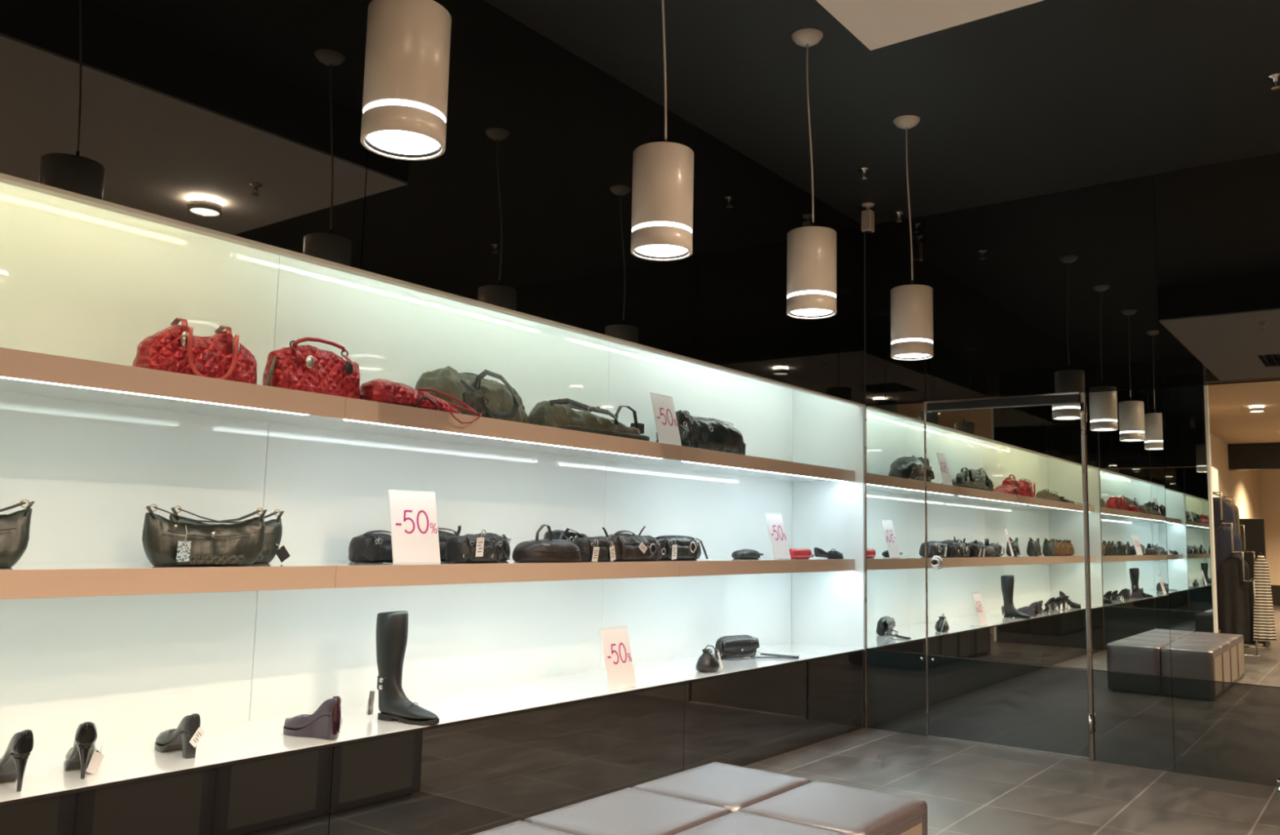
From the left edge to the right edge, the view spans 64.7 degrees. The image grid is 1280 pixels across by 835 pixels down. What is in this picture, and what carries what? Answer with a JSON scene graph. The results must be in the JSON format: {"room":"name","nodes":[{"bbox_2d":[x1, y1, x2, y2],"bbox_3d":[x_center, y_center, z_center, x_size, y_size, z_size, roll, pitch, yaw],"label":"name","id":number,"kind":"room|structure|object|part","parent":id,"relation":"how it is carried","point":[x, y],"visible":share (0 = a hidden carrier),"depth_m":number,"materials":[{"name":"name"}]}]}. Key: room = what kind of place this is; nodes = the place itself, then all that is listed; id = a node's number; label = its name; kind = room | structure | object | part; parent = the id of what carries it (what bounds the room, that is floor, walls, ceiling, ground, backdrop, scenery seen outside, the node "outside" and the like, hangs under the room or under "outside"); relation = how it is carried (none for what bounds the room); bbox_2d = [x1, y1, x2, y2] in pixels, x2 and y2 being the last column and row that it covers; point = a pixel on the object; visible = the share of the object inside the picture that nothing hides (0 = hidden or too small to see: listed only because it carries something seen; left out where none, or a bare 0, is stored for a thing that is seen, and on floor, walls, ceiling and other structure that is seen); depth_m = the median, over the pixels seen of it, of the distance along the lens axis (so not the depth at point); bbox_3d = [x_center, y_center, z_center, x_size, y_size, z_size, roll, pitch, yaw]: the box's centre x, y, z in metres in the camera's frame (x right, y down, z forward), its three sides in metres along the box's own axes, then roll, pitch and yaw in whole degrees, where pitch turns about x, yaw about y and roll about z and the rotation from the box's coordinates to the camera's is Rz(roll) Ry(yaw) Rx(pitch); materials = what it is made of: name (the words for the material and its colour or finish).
{"room":"shoe and handbag store","nodes":[
{"label":"shoe and handbag store","id":0,"kind":"room"},
{"bbox_2d":[329,695,341,739],"bbox_3d":[-1.073,1.060,3.565,0.018,0.147,0.046,-2,-7,27],"label":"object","id":1,"kind":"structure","parent":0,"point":[335,715],"depth_m":3.55,"materials":[{"name":"red leather"}]},
{"bbox_2d":[0,0,865,834],"bbox_3d":[-0.719,0.022,4.540,0.593,3.500,6.798,-4,-8,37],"label":"wall","id":2,"kind":"structure","parent":0,"point":[206,163],"depth_m":4.09,"materials":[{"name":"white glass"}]},
{"bbox_3d":[-2.113,0.050,3.150,0.010,2.038,2.103,-4,-8,37],"label":"niche panel","id":3,"kind":"part","parent":2,"relation":"part of","materials":[{"name":"white glass"}]},
{"bbox_3d":[-1.726,1.285,2.639,0.012,0.510,2.141,-4,-8,37],"label":"glass panel","id":4,"kind":"part","parent":2,"relation":"part of","materials":[{"name":"black"}]},
{"bbox_3d":[-1.662,-1.297,2.933,0.012,1.291,2.141,-4,-8,37],"label":"glass panel","id":5,"kind":"part","parent":2,"relation":"part of","materials":[{"name":"black glass"}]},
{"bbox_2d":[0,346,854,482],"bbox_3d":[-0.737,0.071,4.548,0.490,0.080,6.751,-4,-8,37],"label":"display shelf","id":6,"kind":"object","parent":2,"relation":"attached to","point":[21,371],"visible":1,"depth_m":3.78,"materials":[{"name":"brown wood"}]},
{"bbox_2d":[132,317,257,384],"bbox_3d":[-1.514,-0.221,3.473,0.194,0.218,0.407,-4,-9,40],"label":"quilted handbag","id":7,"kind":"object","parent":6,"relation":"on","point":[173,348],"visible":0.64,"depth_m":3.40,"materials":[{"name":"red leather"}]},
{"bbox_3d":[-1.548,-0.286,3.509,0.012,0.026,0.161,-4,-9,40],"label":"handle","id":8,"kind":"part","parent":7,"relation":"part of","materials":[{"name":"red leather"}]},
{"bbox_3d":[-1.446,-0.205,3.416,0.015,0.176,0.179,-4,-9,40],"label":"handle","id":9,"kind":"part","parent":7,"relation":"part of","materials":[{"name":"red leather"}]},
{"bbox_2d":[262,337,359,399],"bbox_3d":[-1.244,-0.183,3.838,0.160,0.240,0.397,-4,-9,40],"label":"quilted handbag","id":10,"kind":"object","parent":6,"relation":"on","point":[307,368],"visible":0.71,"depth_m":3.78,"materials":[{"name":"red leather"}]},
{"bbox_3d":[-1.220,-0.278,3.849,0.014,0.049,0.231,-4,-9,40],"label":"handle","id":11,"kind":"part","parent":10,"relation":"part of","materials":[{"name":"red leather"}]},
{"bbox_2d":[359,378,481,423],"bbox_3d":[-0.905,-0.059,4.119,0.300,0.163,0.485,-4,-8,39],"label":"quilted handbag","id":12,"kind":"object","parent":6,"relation":"on","point":[380,390],"visible":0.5,"depth_m":4.00,"materials":[{"name":"red leather"}]},
{"bbox_3d":[-0.859,-0.058,4.058,0.014,0.049,0.117,-5,-9,42],"label":"handle","id":13,"kind":"part","parent":12,"relation":"part of","materials":[{"name":"red leather"}]},
{"bbox_3d":[-0.800,-0.068,4.174,0.280,0.079,0.102,6,-8,-34],"label":"handle","id":14,"kind":"part","parent":12,"relation":"part of","materials":[{"name":"red leather"}]},
{"bbox_2d":[414,365,528,423],"bbox_3d":[-0.745,-0.088,4.623,0.316,0.252,0.579,-4,-9,41],"label":"duffel bag","id":15,"kind":"object","parent":6,"relation":"on","point":[491,398],"visible":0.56,"depth_m":4.50,"materials":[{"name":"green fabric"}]},
{"bbox_3d":[-0.651,-0.107,4.574,0.062,0.218,0.238,-4,-9,41],"label":"handle","id":16,"kind":"part","parent":15,"relation":"part of","materials":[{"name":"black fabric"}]},
{"bbox_2d":[528,398,649,440],"bbox_3d":[-0.248,0.015,5.068,0.278,0.172,0.743,-4,-8,39],"label":"tote","id":17,"kind":"object","parent":6,"relation":"on","point":[557,413],"visible":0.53,"depth_m":4.86,"materials":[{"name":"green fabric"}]},
{"bbox_3d":[-0.336,-0.059,4.933,0.019,0.052,0.316,-4,-9,41],"label":"handle","id":18,"kind":"part","parent":17,"relation":"part of","materials":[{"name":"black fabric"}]},
{"bbox_3d":[-0.236,0.082,5.062,0.257,0.039,0.722,-4,-8,39],"label":"panel","id":19,"kind":"part","parent":17,"relation":"part of","materials":[{"name":"green leather"}]},
{"bbox_3d":[-0.070,-0.001,5.133,0.024,0.117,0.170,-4,-8,39],"label":"handle","id":20,"kind":"part","parent":17,"relation":"part of","materials":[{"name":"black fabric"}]},
{"bbox_2d":[649,391,681,445],"bbox_3d":[0.138,0.016,5.519,0.086,0.291,0.210,-4,-8,37],"label":"sale sign","id":21,"kind":"object","parent":6,"relation":"on","point":[663,406],"visible":0.77,"depth_m":5.51,"materials":[{"name":"white paper"}]},
{"bbox_2d":[655,409,746,454],"bbox_3d":[0.378,0.092,5.987,0.649,0.259,0.299,7,-9,-42],"label":"bag","id":22,"kind":"object","parent":6,"relation":"on","point":[696,432],"visible":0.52,"depth_m":5.87,"materials":[{"name":"black leather"}]},
{"bbox_2d":[0,556,854,599],"bbox_3d":[-0.751,0.679,4.478,0.490,0.080,6.751,-4,-8,37],"label":"display shelf","id":23,"kind":"object","parent":2,"relation":"attached to","point":[23,580],"visible":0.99,"depth_m":3.63,"materials":[{"name":"brown wood"}]},
{"bbox_2d":[0,498,34,568],"bbox_3d":[-1.920,0.318,2.805,0.107,0.199,0.408,-4,-9,41],"label":"shoulder bag","id":24,"kind":"object","parent":23,"relation":"on","point":[15,526],"visible":1,"depth_m":2.90,"materials":[{"name":"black leather"}]},
{"bbox_2d":[142,503,266,566],"bbox_3d":[-1.437,0.393,3.356,0.121,0.199,0.409,-4,-9,41],"label":"shoulder bag","id":25,"kind":"object","parent":23,"relation":"on","point":[166,542],"visible":1,"depth_m":3.31,"materials":[{"name":"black leather"}]},
{"bbox_2d":[168,505,289,563],"bbox_3d":[-1.467,0.421,3.608,0.110,0.199,0.426,-5,-9,43],"label":"shoulder bag","id":26,"kind":"object","parent":23,"relation":"on","point":[273,527],"visible":0.38,"depth_m":3.69,"materials":[{"name":"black leather"}]},
{"bbox_2d":[348,530,392,562],"bbox_3d":[-1.072,0.525,4.123,0.161,0.129,0.274,-3,-8,31],"label":"bag","id":27,"kind":"object","parent":23,"relation":"on","point":[371,546],"visible":0.68,"depth_m":4.04,"materials":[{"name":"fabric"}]},
{"bbox_2d":[382,489,440,564],"bbox_3d":[-0.910,0.441,4.066,0.210,0.291,0.086,7,-9,-40],"label":"sale sign","id":28,"kind":"object","parent":23,"relation":"on","point":[415,540],"visible":1,"depth_m":4.06,"materials":[{"name":"white paper"}]},
{"bbox_3d":[-0.753,0.642,4.485,0.483,0.006,6.751,-4,-8,37],"label":"shelf","id":29,"kind":"part","parent":23,"relation":"part of","materials":[{"name":"white"}]},
{"bbox_2d":[437,525,461,560],"bbox_3d":[-0.920,0.550,4.434,0.144,0.158,0.367,-4,-8,39],"label":"bag","id":30,"kind":"object","parent":23,"relation":"on","point":[443,536],"visible":0.09,"depth_m":4.43,"materials":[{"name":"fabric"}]},
{"bbox_2d":[444,529,510,562],"bbox_3d":[-0.710,0.556,4.371,0.165,0.142,0.279,-4,-8,37],"label":"bag","id":31,"kind":"object","parent":23,"relation":"on","point":[468,548],"visible":1,"depth_m":4.28,"materials":[{"name":"leather"}]},
{"bbox_2d":[475,533,511,560],"bbox_3d":[-0.697,0.591,4.618,0.155,0.128,0.227,-5,-9,43],"label":"bag","id":32,"kind":"object","parent":23,"relation":"on","point":[505,547],"visible":0.26,"depth_m":4.62,"materials":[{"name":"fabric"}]},
{"bbox_2d":[511,524,585,562],"bbox_3d":[-0.426,0.582,4.673,0.341,0.172,0.195,7,-9,-42],"label":"bag","id":33,"kind":"object","parent":23,"relation":"on","point":[550,550],"visible":1,"depth_m":4.58,"materials":[{"name":"black leather"}]},
{"bbox_3d":[-0.441,0.534,4.637,0.094,0.084,0.030,7,-9,-42],"label":"loop handle","id":34,"kind":"part","parent":33,"relation":"part of","materials":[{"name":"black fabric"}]},
{"bbox_2d":[543,528,587,542],"bbox_3d":[-0.369,0.639,5.103,0.181,0.160,0.248,-4,-9,41],"label":"bag","id":35,"kind":"object","parent":23,"relation":"on","point":[566,535],"visible":0.29,"depth_m":5.03,"materials":[{"name":"leather"}]},
{"bbox_2d":[573,536,615,561],"bbox_3d":[-0.224,0.637,4.902,0.150,0.124,0.222,-4,-8,39],"label":"bag","id":36,"kind":"object","parent":23,"relation":"on","point":[597,548],"visible":0.85,"depth_m":4.85,"materials":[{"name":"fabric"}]},
{"bbox_2d":[601,526,666,560],"bbox_3d":[-0.050,0.648,5.206,0.214,0.180,0.447,-4,-9,40],"label":"bag","id":37,"kind":"object","parent":23,"relation":"on","point":[628,547],"visible":0.79,"depth_m":5.15,"materials":[{"name":"black leather"}]},
{"bbox_2d":[654,535,708,559],"bbox_3d":[0.203,0.723,5.612,0.174,0.136,0.476,-4,-8,39],"label":"bag","id":38,"kind":"object","parent":23,"relation":"on","point":[677,547],"visible":0.77,"depth_m":5.54,"materials":[{"name":"leather"}]},
{"bbox_2d":[731,549,763,559],"bbox_3d":[0.661,0.846,6.261,0.123,0.061,0.241,-4,-9,41],"label":"wallet","id":39,"kind":"object","parent":23,"relation":"on","point":[743,553],"visible":1,"depth_m":6.20,"materials":[{"name":"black leather"}]},
{"bbox_2d":[762,512,791,559],"bbox_3d":[0.870,0.752,6.405,0.086,0.291,0.210,-4,-8,37],"label":"sale sign","id":40,"kind":"object","parent":23,"relation":"on","point":[775,526],"visible":0.93,"depth_m":6.39,"materials":[{"name":"white paper"}]},
{"bbox_2d":[788,548,813,559],"bbox_3d":[1.060,0.908,6.735,0.103,0.066,0.322,-4,-8,39],"label":"wallet","id":41,"kind":"object","parent":23,"relation":"on","point":[795,553],"visible":0.8,"depth_m":6.66,"materials":[{"name":"red leather"}]},
{"bbox_2d":[813,547,843,559],"bbox_3d":[1.299,0.933,6.947,0.245,0.075,0.082,5,-8,-30],"label":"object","id":42,"kind":"object","parent":23,"relation":"on","point":[818,552],"visible":0.97,"depth_m":6.92,"materials":[{"name":"grey leather"}]},
{"bbox_3d":[-0.836,0.272,4.815,0.010,2.038,2.111,-4,-8,37],"label":"niche panel","id":43,"kind":"part","parent":2,"relation":"part of","materials":[{"name":"white glass"}]},
{"bbox_2d":[0,642,864,807],"bbox_3d":[-0.737,1.246,4.392,0.560,0.014,6.751,-4,-8,37],"label":"ledge","id":44,"kind":"object","parent":2,"relation":"attached to","point":[135,759],"visible":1,"depth_m":3.77,"materials":[{"name":"white"}]},
{"bbox_2d":[0,729,33,791],"bbox_3d":[-1.786,0.954,2.855,0.245,0.167,0.082,-4,-8,39],"label":"shoe","id":45,"kind":"object","parent":44,"relation":"on","point":[13,762],"visible":1,"depth_m":2.79,"materials":[{"name":"black leather"}]},
{"bbox_2d":[63,721,104,778],"bbox_3d":[-1.665,0.980,3.032,0.093,0.165,0.245,6,-8,-35],"label":"shoe","id":46,"kind":"object","parent":44,"relation":"on","point":[84,755],"visible":1,"depth_m":2.95,"materials":[{"name":"black leather"}]},
{"bbox_2d":[154,713,204,759],"bbox_3d":[-1.503,1.025,3.298,0.267,0.139,0.082,-5,-9,43],"label":"shoe","id":47,"kind":"object","parent":44,"relation":"on","point":[188,733],"visible":1,"depth_m":3.24,"materials":[{"name":"grey leather"}]},
{"bbox_2d":[283,695,343,740],"bbox_3d":[-1.168,1.065,3.614,0.261,0.149,0.083,-2,-7,27],"label":"shoe","id":48,"kind":"object","parent":44,"relation":"on","point":[324,723],"visible":1,"depth_m":3.57,"materials":[{"name":"purple leather"}]},
{"bbox_2d":[364,610,439,725],"bbox_3d":[-0.913,0.972,3.949,0.312,0.421,0.116,-1,-7,23],"label":"boot","id":49,"kind":"object","parent":44,"relation":"on","point":[392,627],"visible":1,"depth_m":3.94,"materials":[{"name":"leather"}]},
{"bbox_2d":[595,625,636,692],"bbox_3d":[-0.110,1.165,4.897,0.086,0.291,0.210,-4,-8,37],"label":"sale sign","id":50,"kind":"object","parent":44,"relation":"on","point":[615,644],"visible":1,"depth_m":4.89,"materials":[{"name":"white paper"}]},
{"bbox_2d":[695,644,723,672],"bbox_3d":[0.387,1.330,5.588,0.187,0.145,0.115,8,-9,-44],"label":"pouch","id":51,"kind":"object","parent":44,"relation":"on","point":[707,662],"visible":1,"depth_m":5.53,"materials":[{"name":"black leather"}]},
{"bbox_2d":[714,635,799,659],"bbox_3d":[0.703,1.417,6.244,0.539,0.137,0.219,4,-7,-18],"label":"clutch","id":52,"kind":"object","parent":44,"relation":"on","point":[735,646],"visible":0.9,"depth_m":6.18,"materials":[{"name":"black leather"}]},
{"bbox_3d":[-0.428,1.510,4.331,0.012,0.510,2.140,-4,-8,37],"label":"glass panel","id":53,"kind":"part","parent":2,"relation":"part of","materials":[{"name":"black"}]},
{"bbox_3d":[-0.364,-1.072,4.625,0.012,1.291,2.140,-4,-8,37],"label":"glass panel","id":54,"kind":"part","parent":2,"relation":"part of","materials":[{"name":"black glass"}]},
{"bbox_3d":[0.453,0.495,6.496,0.010,2.038,2.146,-4,-8,37],"label":"niche panel","id":55,"kind":"part","parent":2,"relation":"part of","materials":[{"name":"white glass"}]},
{"bbox_3d":[0.874,1.736,6.029,0.012,0.510,2.155,-4,-8,37],"label":"glass panel","id":56,"kind":"part","parent":2,"relation":"part of","materials":[{"name":"black"}]},
{"bbox_3d":[0.938,-0.846,6.323,0.012,1.291,2.155,-4,-8,37],"label":"glass panel","id":57,"kind":"part","parent":2,"relation":"part of","materials":[{"name":"black glass"}]},
{"bbox_3d":[1.333,0.595,7.178,0.557,2.038,0.015,-4,-8,37],"label":"niche panel","id":58,"kind":"part","parent":2,"relation":"part of","materials":[{"name":"white glass"}]},
{"bbox_2d":[484,0,1279,224],"bbox_3d":[2.694,-1.973,2.251,9.230,0.100,6.898,-4,-8,37],"label":"ceiling","id":59,"kind":"structure","parent":0,"point":[1044,97],"depth_m":4.99,"materials":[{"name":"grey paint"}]},
{"bbox_2d":[360,0,451,160],"bbox_3d":[-0.607,-1.325,2.700,0.216,1.240,0.228,-4,-8,37],"label":"pendant lamp","id":60,"kind":"object","parent":59,"relation":"hanging from","point":[405,98],"visible":1,"depth_m":2.57,"materials":[{"name":"metal"}]},
{"bbox_2d":[367,130,439,154],"bbox_3d":[-0.617,-0.735,2.637,0.182,0.030,0.182,-4,-8,37],"label":"diffuser","id":61,"kind":"object","parent":60,"relation":"attached to","point":[379,142],"depth_m":2.68,"materials":[{"name":"white plastic"}]},
{"bbox_2d":[631,0,693,261],"bbox_3d":[0.086,-1.198,3.603,0.216,1.252,0.228,-4,-8,37],"label":"pendant lamp","id":62,"kind":"object","parent":59,"relation":"hanging from","point":[662,221],"visible":1,"depth_m":3.47,"materials":[{"name":"metal"}]},
{"bbox_2d":[635,244,687,257],"bbox_3d":[0.076,-0.603,3.539,0.182,0.030,0.182,-4,-8,37],"label":"diffuser","id":63,"kind":"object","parent":62,"relation":"attached to","point":[642,251],"depth_m":3.59,"materials":[{"name":"white plastic"}]},
{"bbox_3d":[0.080,-0.797,3.561,0.216,0.284,0.216,-4,-8,37],"label":"lamp shade","id":64,"kind":"part","parent":62,"relation":"part of","materials":[{"name":"paint"}]},
{"bbox_3d":[0.084,-1.385,3.617,0.011,0.808,0.063,-4,-8,37],"label":"cord","id":65,"kind":"part","parent":62,"relation":"part of","materials":[{"name":"beige"}]},
{"bbox_2d":[786,28,836,319],"bbox_3d":[0.761,-1.078,4.482,0.216,1.259,0.228,-4,-8,37],"label":"pendant lamp","id":66,"kind":"object","parent":59,"relation":"hanging from","point":[811,251],"visible":1,"depth_m":4.36,"materials":[{"name":"metal"}]},
{"bbox_3d":[0.756,-1.265,4.497,0.015,0.815,0.072,-4,-8,37],"label":"cord","id":67,"kind":"part","parent":66,"relation":"part of","materials":[{"name":"beige"}]},
{"bbox_3d":[0.755,-0.672,4.440,0.216,0.284,0.216,-4,-8,37],"label":"lamp shade","id":68,"kind":"part","parent":66,"relation":"part of","materials":[{"name":"paint"}]},
{"bbox_2d":[791,308,832,315],"bbox_3d":[0.751,-0.479,4.418,0.182,0.030,0.182,-4,-8,37],"label":"diffuser","id":69,"kind":"object","parent":66,"relation":"attached to","point":[794,312],"depth_m":4.47,"materials":[{"name":"white plastic"}]},
{"bbox_2d":[857,166,870,180],"bbox_3d":[1.359,-1.476,6.124,0.072,0.064,0.072,-4,-8,37],"label":"sprinkler","id":70,"kind":"object","parent":59,"relation":"attached to","point":[863,170],"visible":1,"depth_m":6.12,"materials":[{"name":"silver metal"}]},
{"bbox_2d":[861,202,874,234],"bbox_3d":[1.526,-1.331,6.763,0.090,0.200,0.090,-4,-8,37],"label":"spotlight","id":71,"kind":"object","parent":59,"relation":"attached to","point":[868,215],"visible":1,"depth_m":6.74,"materials":[{"name":"paint"}]},
{"bbox_2d":[893,211,904,222],"bbox_3d":[1.777,-1.374,6.931,0.072,0.064,0.072,-4,-8,37],"label":"sprinkler","id":72,"kind":"object","parent":59,"relation":"attached to","point":[898,214],"visible":1,"depth_m":6.92,"materials":[{"name":"silver metal"}]},
{"bbox_2d":[890,115,933,360],"bbox_3d":[1.439,-0.951,5.365,0.216,1.277,0.228,-4,-8,37],"label":"pendant lamp","id":73,"kind":"object","parent":59,"relation":"hanging from","point":[911,305],"visible":1,"depth_m":5.24,"materials":[{"name":"metal"}]},
{"bbox_3d":[1.433,-1.138,5.379,0.016,0.833,0.075,-4,-8,37],"label":"cord","id":74,"kind":"part","parent":73,"relation":"part of","materials":[{"name":"beige"}]},
{"bbox_3d":[1.433,-0.537,5.322,0.216,0.284,0.216,-4,-8,37],"label":"lamp shade","id":75,"kind":"part","parent":73,"relation":"part of","materials":[{"name":"paint"}]},
{"bbox_2d":[895,353,928,358],"bbox_3d":[1.428,-0.343,5.300,0.182,0.030,0.182,-4,-8,37],"label":"diffuser","id":76,"kind":"object","parent":73,"relation":"attached to","point":[897,355],"depth_m":5.36,"materials":[{"name":"white plastic"}]},
{"bbox_2d":[1266,72,1279,90],"bbox_3d":[3.018,-1.591,4.791,0.072,0.064,0.072,-4,-8,37],"label":"sprinkler","id":77,"kind":"object","parent":59,"relation":"attached to","point":[1275,77],"visible":1,"depth_m":4.78,"materials":[{"name":"silver metal"}]},
{"bbox_2d":[816,0,1044,50],"bbox_3d":[2.597,-1.990,0.376,7.121,0.300,3.821,-4,-8,37],"label":"ceiling","id":78,"kind":"structure","parent":0,"point":[877,24],"depth_m":3.73,"materials":[{"name":"white paint"}]},
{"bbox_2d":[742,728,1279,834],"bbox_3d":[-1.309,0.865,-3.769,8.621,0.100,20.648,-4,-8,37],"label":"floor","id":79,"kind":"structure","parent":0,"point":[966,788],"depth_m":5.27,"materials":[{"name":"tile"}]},
{"bbox_2d":[472,820,573,834],"bbox_3d":[-0.358,1.372,2.688,0.424,0.413,0.528,-4,-8,37],"label":"seat","id":80,"kind":"object","parent":79,"relation":"on","point":[517,828],"visible":1,"depth_m":2.91,"materials":[{"name":"leather"}]},
{"bbox_2d":[524,787,732,834],"bbox_3d":[-0.035,1.428,3.110,0.424,0.413,0.528,-4,-8,37],"label":"seat","id":81,"kind":"object","parent":79,"relation":"on","point":[629,811],"visible":0.8,"depth_m":3.10,"materials":[{"name":"leather"}]},
{"bbox_2d":[631,761,810,812],"bbox_3d":[0.289,1.484,3.532,0.424,0.413,0.528,-4,-8,37],"label":"seat","id":82,"kind":"object","parent":79,"relation":"on","point":[733,788],"visible":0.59,"depth_m":3.49,"materials":[{"name":"leather"}]},
{"bbox_2d":[674,810,847,834],"bbox_3d":[0.308,1.406,2.850,0.424,0.413,0.528,-4,-8,37],"label":"seat","id":83,"kind":"object","parent":79,"relation":"on","point":[735,823],"visible":1,"depth_m":2.99,"materials":[{"name":"leather"}]},
{"bbox_2d":[738,780,928,834],"bbox_3d":[0.631,1.462,3.272,0.424,0.413,0.528,-4,-8,37],"label":"seat","id":84,"kind":"object","parent":79,"relation":"on","point":[837,808],"visible":0.77,"depth_m":3.24,"materials":[{"name":"leather"}]},
{"bbox_3d":[0.799,1.463,3.144,0.003,0.300,0.414,-4,-8,37],"label":"panel","id":85,"kind":"part","parent":84,"relation":"part of","materials":[{"name":"brown wood"}]},
{"bbox_2d":[1275,778,1279,791],"bbox_3d":[3.380,1.937,5.321,0.048,0.066,0.048,-4,-8,37],"label":"door stop","id":86,"kind":"object","parent":79,"relation":"on","point":[1277,780],"visible":1,"depth_m":5.32,"materials":[{"name":"silver metal"}]},
{"bbox_2d":[864,152,1279,787],"bbox_3d":[4.972,0.150,4.488,8.521,3.500,0.064,-4,-8,37],"label":"wall","id":87,"kind":"structure","parent":0,"point":[1155,298],"depth_m":6.00,"materials":[{"name":"clear glass"}]},
{"bbox_3d":[1.774,-0.740,7.041,0.429,1.298,0.008,-4,-8,37],"label":"panel","id":88,"kind":"part","parent":87,"relation":"part of","materials":[{"name":"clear glass"}]},
{"bbox_3d":[1.739,0.739,6.871,0.429,1.668,0.008,-4,-8,37],"label":"mirror panel","id":89,"kind":"part","parent":87,"relation":"part of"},
{"bbox_3d":[1.713,1.831,6.745,0.429,0.524,0.008,-4,-8,37],"label":"panel","id":90,"kind":"part","parent":87,"relation":"part of","materials":[{"name":"clear glass"}]},
{"bbox_3d":[2.359,-0.774,6.612,1.020,1.300,0.008,-4,-8,37],"label":"header panel","id":91,"kind":"part","parent":87,"relation":"part of","materials":[{"name":"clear glass"}]},
{"bbox_2d":[920,391,1094,760],"bbox_3d":[2.275,0.960,6.392,1.068,2.200,0.071,-4,-8,37],"label":"door","id":92,"kind":"structure","parent":87,"relation":"in","point":[1007,568],"depth_m":6.38,"materials":[{"name":"clear glass"}]},
{"bbox_3d":[1.929,-0.066,6.801,0.022,0.056,0.034,-4,-8,37],"label":"rail","id":93,"kind":"part","parent":92,"relation":"part of","materials":[{"name":"silver metal"}]},
{"bbox_3d":[2.313,-0.092,6.511,0.986,0.050,0.028,-4,-8,37],"label":"rail","id":94,"kind":"part","parent":92,"relation":"part of","materials":[{"name":"grey metal"}]},
{"bbox_3d":[2.312,0.703,6.434,1.004,1.667,0.008,-4,-8,37],"label":"mirror panel","id":95,"kind":"part","parent":92,"relation":"part of","materials":[{"name":"clear glass"}]},
{"bbox_3d":[2.276,1.792,6.304,0.986,0.524,0.009,-4,-8,37],"label":"seam trim","id":96,"kind":"part","parent":92,"relation":"part of","materials":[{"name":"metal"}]},
{"bbox_3d":[2.286,1.792,6.309,1.004,0.518,0.008,-4,-8,37],"label":"panel","id":97,"kind":"part","parent":92,"relation":"part of","materials":[{"name":"clear glass"}]},
{"bbox_3d":[2.721,1.505,6.008,2.955,0.004,0.003,-4,-8,37],"label":"seam trim","id":98,"kind":"part","parent":87,"relation":"part of","materials":[{"name":"glass"}]},
{"bbox_3d":[2.926,-0.813,6.167,0.422,1.298,0.008,-4,-8,37],"label":"panel","id":99,"kind":"part","parent":87,"relation":"part of","materials":[{"name":"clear glass"}]},
{"bbox_3d":[2.892,0.665,5.997,0.422,1.668,0.008,-4,-8,37],"label":"mirror panel","id":100,"kind":"part","parent":87,"relation":"part of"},
{"bbox_3d":[2.866,1.758,5.871,0.422,0.524,0.008,-4,-8,37],"label":"panel","id":101,"kind":"part","parent":87,"relation":"part of","materials":[{"name":"clear glass"}]},
{"bbox_3d":[3.525,-0.852,5.713,1.077,1.298,0.008,-4,-8,37],"label":"panel","id":102,"kind":"part","parent":87,"relation":"part of","materials":[{"name":"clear glass"}]},
{"bbox_3d":[3.490,0.627,5.543,1.077,1.668,0.008,-4,-8,37],"label":"mirror panel","id":103,"kind":"part","parent":87,"relation":"part of","materials":[{"name":"clear glass"}]},
{"bbox_3d":[3.465,1.720,5.417,1.077,0.524,0.008,-4,-8,37],"label":"panel","id":104,"kind":"part","parent":87,"relation":"part of","materials":[{"name":"clear glass"}]}
]}

